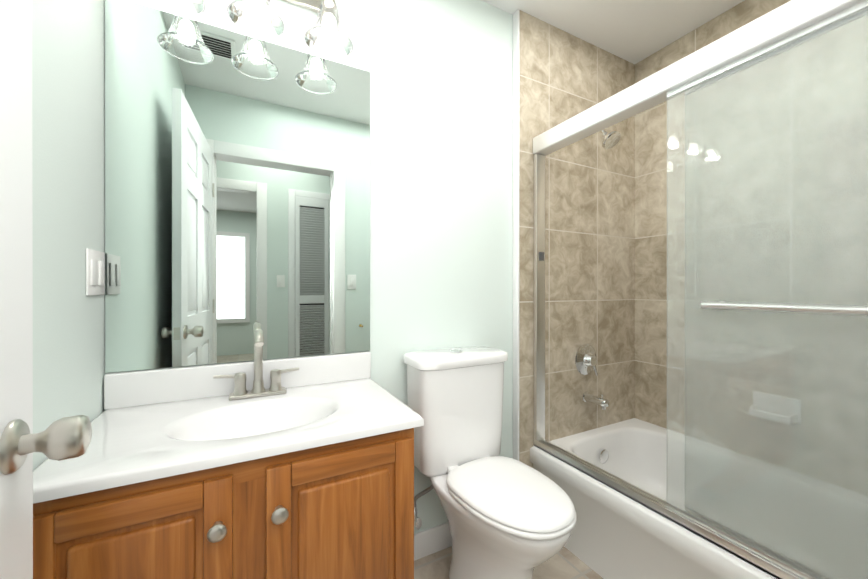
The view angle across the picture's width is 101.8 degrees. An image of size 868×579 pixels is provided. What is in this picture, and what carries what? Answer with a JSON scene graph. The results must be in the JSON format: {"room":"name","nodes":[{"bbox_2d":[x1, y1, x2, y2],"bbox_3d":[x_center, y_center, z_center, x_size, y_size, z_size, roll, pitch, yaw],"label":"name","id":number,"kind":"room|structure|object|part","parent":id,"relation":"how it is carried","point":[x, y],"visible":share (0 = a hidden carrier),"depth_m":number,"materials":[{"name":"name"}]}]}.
{"room":"bathroom","nodes":[
{"label":"bathroom","id":0,"kind":"room"},
{"bbox_2d":[32,0,104,469],"bbox_3d":[-0.629,-0.104,0.295,0.100,2.450,1.570,0,0,-28],"label":"wall","id":1,"kind":"structure","parent":0,"point":[68,174],"depth_m":0.80,"materials":[{"name":"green paint"}]},
{"bbox_2d":[0,0,91,578],"bbox_3d":[-0.366,0.103,0.153,0.160,2.020,0.816,0,0,-32],"label":"door","id":2,"kind":"structure","parent":1,"relation":"in","point":[64,438],"depth_m":0.46,"materials":[{"name":"white wood"}]},
{"bbox_2d":[86,248,104,295],"bbox_3d":[-0.908,-0.045,0.949,0.009,0.120,0.117,0,0,-28],"label":"light switch","id":3,"kind":"object","parent":1,"relation":"attached to","point":[95,272],"visible":1,"depth_m":0.93,"materials":[{"name":"white plastic"}]},
{"bbox_2d":[104,0,512,533],"bbox_3d":[0.092,-0.105,1.614,2.600,2.450,0.100,0,0,-28],"label":"wall","id":4,"kind":"structure","parent":0,"point":[441,174],"depth_m":1.50,"materials":[{"name":"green paint"}]},
{"bbox_2d":[105,0,369,372],"bbox_3d":[-0.596,-0.303,1.192,0.781,1.083,0.006,0,0,-28],"label":"mirror","id":5,"kind":"object","parent":4,"relation":"attached to","point":[237,190],"visible":0.92,"depth_m":1.15,"materials":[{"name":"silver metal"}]},
{"bbox_2d":[151,0,353,58],"bbox_3d":[-0.550,-0.941,1.099,0.584,0.248,0.212,0,0,-28],"label":"sconce","id":6,"kind":"object","parent":4,"relation":"attached to","point":[327,11],"visible":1,"depth_m":1.15,"materials":[{"name":"glass"}]},
{"bbox_2d":[414,522,451,560],"bbox_3d":[0.073,1.067,1.540,0.697,0.105,0.013,0,0,-28],"label":"baseboard","id":7,"kind":"structure","parent":4,"relation":"attached to","point":[432,540],"depth_m":1.49,"materials":[{"name":"white"}]},
{"bbox_2d":[513,10,519,460],"bbox_3d":[0.394,-0.105,1.692,0.012,2.449,0.039,0,0,-28],"label":"trim","id":8,"kind":"structure","parent":4,"relation":"attached to","point":[516,94],"depth_m":1.68,"materials":[{"name":"white paint"}]},
{"bbox_2d":[519,10,634,467],"bbox_3d":[0.793,-0.105,1.901,0.889,2.449,0.039,0,0,-28],"label":"wall tile","id":9,"kind":"structure","parent":4,"relation":"attached to","point":[589,238],"depth_m":1.85,"materials":[{"name":"beige tile"}]},
{"bbox_2d":[575,130,620,409],"bbox_3d":[0.856,-0.138,1.803,0.164,1.492,0.189,0,0,-28],"label":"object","id":10,"kind":"structure","parent":9,"relation":"attached to","point":[585,360],"depth_m":1.84,"materials":[{"name":"silver metal"}]},
{"bbox_2d":[414,546,602,578],"bbox_3d":[0.571,1.153,-1.350,5.700,0.060,5.800,0,0,-28],"label":"floor","id":11,"kind":"structure","parent":0,"point":[564,563],"depth_m":1.42,"materials":[{"name":"tile"}]},
{"bbox_2d":[33,329,423,578],"bbox_3d":[-0.478,0.620,0.966,0.780,1.000,0.514,0,0,-28],"label":"bathroom vanity","id":12,"kind":"object","parent":11,"relation":"on","point":[258,467],"visible":0.96,"depth_m":0.81,"materials":[{"name":"brown wood"}]},
{"bbox_2d":[213,329,298,400],"bbox_3d":[-0.541,0.230,1.089,0.247,0.220,0.154,0,0,-28],"label":"faucet","id":13,"kind":"object","parent":12,"relation":"on","point":[276,392],"depth_m":1.12,"materials":[{"name":"silver metal"}]},
{"bbox_2d":[403,346,576,578],"bbox_3d":[0.184,0.684,1.249,0.410,0.876,0.631,0,0,-28],"label":"toilet","id":14,"kind":"object","parent":11,"relation":"on","point":[509,518],"visible":0.9,"depth_m":1.27,"materials":[{"name":"white ceramic"}]},
{"bbox_3d":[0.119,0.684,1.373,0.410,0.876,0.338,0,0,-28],"label":"tank","id":15,"kind":"part","parent":14,"relation":"part of","materials":[{"name":"white ceramic"}]},
{"bbox_3d":[0.247,0.672,1.181,0.340,0.044,0.453,0,0,-28],"label":"seat","id":16,"kind":"part","parent":14,"relation":"part of","materials":[{"name":"white plastic"}]},
{"bbox_2d":[530,0,867,578],"bbox_3d":[1.134,0.192,1.269,0.847,1.855,1.395,0,0,-28],"label":"bathtub","id":17,"kind":"object","parent":11,"relation":"on","point":[651,501],"visible":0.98,"depth_m":1.02,"materials":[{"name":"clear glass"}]},
{"bbox_3d":[0.968,0.038,0.850,0.036,1.355,0.757,0,0,-28],"label":"showerdoor glass","id":18,"kind":"part","parent":17,"relation":"part of","materials":[{"name":"clear glass"}]},
{"bbox_2d":[481,0,744,63],"bbox_3d":[0.571,-1.357,-1.353,5.700,0.060,5.800,0,0,-28],"label":"ceiling","id":19,"kind":"structure","parent":0,"point":[634,31],"depth_m":1.73,"materials":[{"name":"white paint"}]},
{"bbox_3d":[1.587,-0.105,1.453,0.100,2.450,1.570,0,0,-28],"label":"wall","id":20,"kind":"structure","parent":0,"visible":0},
{"bbox_2d":[635,0,867,495],"bbox_3d":[1.518,-0.105,1.463,0.011,2.449,1.408,0,0,-28],"label":"wall tile","id":21,"kind":"structure","parent":20,"relation":"attached to","point":[651,265],"depth_m":1.66,"materials":[{"name":"beige tile"}]},
{"bbox_2d":[749,391,800,423],"bbox_3d":[1.446,0.505,1.505,0.075,0.100,0.156,0,0,-28],"label":"soap dish","id":22,"kind":"object","parent":21,"relation":"attached to","point":[767,405],"depth_m":1.50,"materials":[{"name":"white ceramic"}]}
]}

